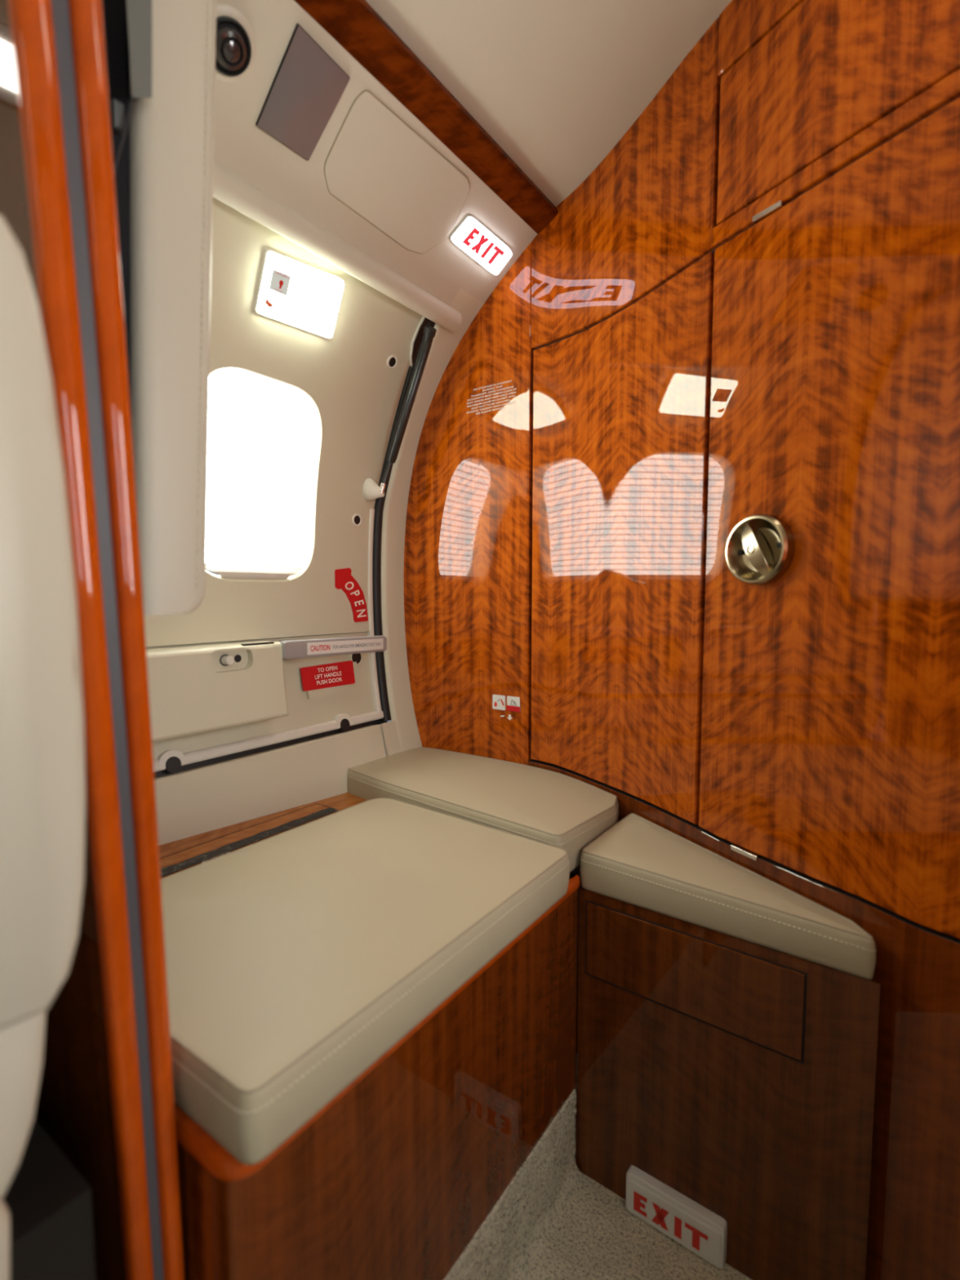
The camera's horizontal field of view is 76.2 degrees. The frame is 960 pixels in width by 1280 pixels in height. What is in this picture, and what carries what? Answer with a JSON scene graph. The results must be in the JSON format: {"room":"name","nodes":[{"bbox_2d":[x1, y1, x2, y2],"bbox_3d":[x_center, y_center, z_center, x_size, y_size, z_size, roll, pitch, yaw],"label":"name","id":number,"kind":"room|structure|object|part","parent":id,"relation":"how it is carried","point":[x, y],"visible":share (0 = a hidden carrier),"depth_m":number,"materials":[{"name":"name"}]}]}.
{"room":"aircraft cabin","nodes":[
{"label":"aircraft cabin","id":0,"kind":"room"},
{"bbox_2d":[0,0,125,1279],"bbox_3d":[-0.339,0.006,0.411,0.351,1.245,0.062,3,5,35],"label":"wall","id":1,"kind":"structure","parent":0,"point":[73,1105],"depth_m":0.34,"materials":[{"name":"brown wood"}]},
{"bbox_2d":[6,0,184,1279],"bbox_3d":[-0.201,0.019,0.315,0.031,1.235,0.064,3,5,35],"label":"trim","id":2,"kind":"structure","parent":1,"relation":"attached to","point":[58,46],"depth_m":0.31,"materials":[{"name":"brown wood"}]},
{"bbox_2d":[102,0,216,615],"bbox_3d":[-0.303,-0.254,0.452,0.260,0.467,0.113,3,5,35],"label":"upholstered panel","id":3,"kind":"object","parent":1,"relation":"attached to","point":[160,55],"visible":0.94,"depth_m":0.39,"materials":[{"name":"beige leather"}]},
{"bbox_2d":[154,288,484,844],"bbox_3d":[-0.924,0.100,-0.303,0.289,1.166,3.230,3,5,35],"label":"door frame","id":4,"kind":"structure","parent":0,"point":[197,801],"depth_m":0.86,"materials":[{"name":"beige plastic"}]},
{"bbox_3d":[-0.315,0.226,0.751,0.063,0.163,0.508,3,5,38],"label":"panel","id":5,"kind":"part","parent":4,"relation":"part of","materials":[{"name":"beige plastic"}]},
{"bbox_2d":[143,197,435,777],"bbox_3d":[-0.257,-0.161,0.725,0.165,0.636,0.555,3,5,35],"label":"door","id":6,"kind":"structure","parent":4,"relation":"in","point":[300,420],"depth_m":0.81,"materials":[{"name":"beige plastic"}]},
{"bbox_2d":[146,640,288,742],"bbox_3d":[-0.348,0.058,0.665,0.054,0.095,0.298,3,5,35],"label":"cover","id":7,"kind":"object","parent":6,"relation":"attached to","point":[193,690],"visible":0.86,"depth_m":0.69,"materials":[{"name":"beige plastic"}]},
{"bbox_3d":[-0.290,-0.087,0.789,0.007,0.020,0.156,3,5,35],"label":"shade pull","id":8,"kind":"part","parent":6,"relation":"part of","materials":[{"name":"white plastic"}]},
{"bbox_2d":[205,371,307,566],"bbox_3d":[-0.290,-0.209,0.781,0.038,0.228,0.182,3,5,35],"label":"window","id":9,"kind":"structure","parent":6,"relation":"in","point":[257,498],"depth_m":0.79,"materials":[{"name":"white glass"}]},
{"bbox_2d":[253,248,344,337],"bbox_3d":[-0.210,-0.406,0.721,0.048,0.066,0.114,3,5,35],"label":"illuminated sign","id":10,"kind":"object","parent":6,"relation":"attached to","point":[291,291],"visible":1,"depth_m":0.71,"materials":[{"name":"white plastic"}]},
{"bbox_2d":[275,271,284,292],"bbox_3d":[-0.224,-0.401,0.686,0.010,0.016,0.017,3,5,35],"label":"print","id":11,"kind":"object","parent":10,"relation":"on","point":[279,276],"depth_m":0.69,"materials":[{"name":"red"}]},
{"bbox_2d":[299,660,359,698],"bbox_3d":[-0.217,0.057,0.886,0.011,0.047,0.105,3,5,35],"label":"placard","id":12,"kind":"object","parent":6,"relation":"attached to","point":[333,678],"visible":1,"depth_m":0.88,"materials":[{"name":"red plastic"}]},
{"bbox_3d":[-0.214,0.008,0.858,0.053,0.027,0.183,3,5,35],"label":"handle","id":13,"kind":"part","parent":6,"relation":"part of","materials":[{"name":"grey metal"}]},
{"bbox_2d":[334,568,368,622],"bbox_3d":[-0.193,-0.067,0.920,0.002,0.082,0.064,3,5,35],"label":"placard","id":14,"kind":"object","parent":6,"relation":"attached to","point":[344,580],"visible":1,"depth_m":0.92,"materials":[{"name":"red plastic"}]},
{"bbox_2d":[363,325,436,500],"bbox_3d":[-0.114,-0.327,0.898,0.123,0.236,0.035,2,5,25],"label":"gas strut","id":15,"kind":"object","parent":6,"relation":"attached to","point":[371,491],"visible":1,"depth_m":0.90,"materials":[{"name":"black metal"}]},
{"bbox_3d":[-0.141,-0.253,0.925,0.019,0.036,0.008,-1,4,-13],"label":"rod","id":16,"kind":"part","parent":15,"relation":"part of","materials":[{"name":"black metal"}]},
{"bbox_2d":[213,0,537,332],"bbox_3d":[-0.097,-0.501,0.704,0.163,0.132,0.542,3,5,35],"label":"panel","id":17,"kind":"object","parent":4,"relation":"attached to","point":[379,197],"visible":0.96,"depth_m":0.66,"materials":[{"name":"beige plastic"}]},
{"bbox_2d":[215,4,256,82],"bbox_3d":[-0.214,-0.502,0.516,0.042,0.035,0.052,3,5,35],"label":"air vent","id":18,"kind":"object","parent":17,"relation":"attached to","point":[235,51],"visible":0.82,"depth_m":0.51,"materials":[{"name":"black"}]},
{"bbox_2d":[255,22,350,160],"bbox_3d":[-0.166,-0.507,0.574,0.067,0.056,0.063,3,5,35],"label":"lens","id":19,"kind":"object","parent":17,"relation":"attached to","point":[308,86],"visible":1,"depth_m":0.57,"materials":[{"name":"grey plastic"}]},
{"bbox_2d":[449,214,511,275],"bbox_3d":[0.003,-0.524,0.815,0.034,0.029,0.107,3,5,35],"label":"exit sign","id":20,"kind":"object","parent":17,"relation":"attached to","point":[472,237],"visible":1,"depth_m":0.81,"materials":[{"name":"white plastic"}]},
{"bbox_2d":[293,0,557,234],"bbox_3d":[-0.815,-0.479,-0.442,0.040,0.031,3.200,3,5,35],"label":"trim","id":21,"kind":"structure","parent":4,"relation":"attached to","point":[354,24],"depth_m":0.62,"materials":[{"name":"brown wood"}]},
{"bbox_2d":[365,0,732,206],"bbox_3d":[-0.528,-0.525,-0.623,0.644,0.099,3.240,3,5,35],"label":"ceiling","id":22,"kind":"structure","parent":0,"point":[557,85],"depth_m":0.64,"materials":[{"name":"beige"}]},
{"bbox_2d":[525,1052,751,1279],"bbox_3d":[-0.502,0.702,-0.531,1.350,0.001,3.270,3,5,35],"label":"floor","id":23,"kind":"structure","parent":0,"point":[596,1237],"depth_m":0.62,"materials":[{"name":"beige carpet"}]},
{"bbox_2d":[0,215,95,1279],"bbox_3d":[-0.444,0.249,0.156,0.340,0.800,0.512,3,5,35],"label":"seat","id":24,"kind":"object","parent":23,"relation":"on","point":[46,1224],"visible":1,"depth_m":0.24,"materials":[{"name":"beige leather"}]},
{"bbox_2d":[0,1010,46,1198],"bbox_3d":[-0.334,0.160,0.317,0.328,0.120,0.083,3,5,35],"label":"seat cushion","id":25,"kind":"object","parent":24,"relation":"on","point":[21,1039],"depth_m":0.24,"materials":[{"name":"beige leather"}]},
{"bbox_3d":[-0.321,-0.009,0.308,0.335,0.308,0.088,3,5,35],"label":"backrest","id":26,"kind":"part","parent":24,"relation":"part of","materials":[{"name":"beige leather"}]},
{"bbox_3d":[-0.451,0.456,0.176,0.300,0.385,0.512,3,5,35],"label":"seat","id":27,"kind":"part","parent":24,"relation":"part of","materials":[{"name":"black plastic"}]},
{"bbox_2d":[174,872,582,1279],"bbox_3d":[-0.148,0.440,0.613,0.357,0.350,0.428,3,5,35],"label":"bench","id":28,"kind":"object","parent":23,"relation":"on","point":[451,1156],"visible":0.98,"depth_m":0.48,"materials":[{"name":"veneer"},{"name":"cream leather"}]},
{"bbox_2d":[159,792,367,878],"bbox_3d":[-0.291,0.243,0.698,0.116,0.029,0.421,3,5,35],"label":"ledge","id":29,"kind":"object","parent":28,"relation":"on","point":[175,856],"visible":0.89,"depth_m":0.71,"materials":[{"name":"brown wood"}]},
{"bbox_2d":[160,797,569,1164],"bbox_3d":[-0.127,0.242,0.568,0.293,0.048,0.399,3,5,35],"label":"bench cushion","id":30,"kind":"object","parent":28,"relation":"on","point":[297,958],"visible":0.86,"depth_m":0.47,"materials":[{"name":"beige leather"}]},
{"bbox_2d":[347,746,618,871],"bbox_3d":[-0.006,0.214,0.840,0.382,0.059,0.206,3,5,35],"label":"bench cushion","id":31,"kind":"object","parent":28,"relation":"on","point":[567,813],"visible":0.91,"depth_m":0.78,"materials":[{"name":"beige leather"}]},
{"bbox_2d":[576,885,879,1279],"bbox_3d":[0.259,0.444,0.660,0.280,0.334,0.137,3,5,35],"label":"base cabinet","id":32,"kind":"object","parent":23,"relation":"on","point":[738,1075],"visible":0.95,"depth_m":0.59,"materials":[{"name":"brown wood"}]},
{"bbox_2d":[625,1164,727,1269],"bbox_3d":[0.199,0.591,0.628,0.101,0.045,0.012,3,5,37],"label":"exit sign","id":33,"kind":"object","parent":32,"relation":"attached to","point":[696,1228],"visible":1,"depth_m":0.62,"materials":[{"name":"white plastic"}]},
{"bbox_3d":[0.204,0.333,0.612,0.214,0.081,0.003,3,5,37],"label":"drawer","id":34,"kind":"part","parent":32,"relation":"part of","materials":[{"name":"brown wood"}]},
{"bbox_2d":[580,813,876,979],"bbox_3d":[0.256,0.252,0.644,0.277,0.050,0.138,3,5,35],"label":"bench cushion","id":35,"kind":"object","parent":32,"relation":"on","point":[637,861],"visible":1,"depth_m":0.60,"materials":[{"name":"beige leather"}]},
{"bbox_2d":[403,0,959,1279],"bbox_3d":[0.188,-0.025,0.706,0.113,1.264,0.890,-4,6,-40],"label":"wall","id":36,"kind":"structure","parent":0,"point":[646,213],"depth_m":0.75,"materials":[{"name":"brown wood"}]},
{"bbox_2d":[466,380,516,413],"bbox_3d":[0.016,-0.357,0.902,0.084,0.040,0.001,3,5,30],"label":"notice","id":37,"kind":"object","parent":36,"relation":"attached to","point":[490,388],"visible":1,"depth_m":0.90,"materials":[{"name":"white"}]},
{"bbox_2d":[492,694,505,710],"bbox_3d":[0.029,0.095,0.930,0.022,0.022,0.002,3,5,31],"label":"sticker","id":38,"kind":"object","parent":36,"relation":"attached to","point":[498,701],"visible":1,"depth_m":0.93,"materials":[{"name":"white plastic"}]},
{"bbox_2d":[506,696,519,712],"bbox_3d":[0.050,0.096,0.917,0.023,0.023,0.002,3,5,32],"label":"sticker","id":39,"kind":"object","parent":36,"relation":"attached to","point":[513,702],"visible":1,"depth_m":0.92,"materials":[{"name":"white plastic"}]},
{"bbox_2d":[530,252,714,824],"bbox_3d":[0.169,-0.109,0.787,0.027,0.622,0.279,-3,5,-38],"label":"door","id":40,"kind":"structure","parent":36,"relation":"in","point":[621,402],"depth_m":0.77,"materials":[{"name":"brown wood"}]},
{"bbox_3d":[0.267,0.406,0.658,0.041,0.411,0.673,-3,5,-32],"label":"panel","id":41,"kind":"part","parent":36,"relation":"part of","materials":[{"name":"brown wood"}]},
{"bbox_2d":[698,97,959,938],"bbox_3d":[0.338,-0.086,0.497,0.030,0.642,0.388,-2,5,-28],"label":"door","id":42,"kind":"structure","parent":36,"relation":"in","point":[830,748],"depth_m":0.54,"materials":[{"name":"brown wood"}]},
{"bbox_3d":[0.277,0.222,0.640,0.006,0.006,0.031,-3,5,-30],"label":"catch plate","id":43,"kind":"part","parent":42,"relation":"part of","materials":[{"name":"silver metal"}]},
{"bbox_3d":[0.278,-0.412,0.590,0.006,0.005,0.030,-3,5,-30],"label":"catch plate","id":44,"kind":"part","parent":42,"relation":"part of","materials":[{"name":"silver metal"}]},
{"bbox_2d":[716,0,959,224],"bbox_3d":[0.345,-0.499,0.468,0.016,0.154,0.386,-2,5,-28],"label":"door","id":45,"kind":"structure","parent":36,"relation":"in","point":[830,70],"depth_m":0.54,"materials":[{"name":"brown wood"}]}
]}

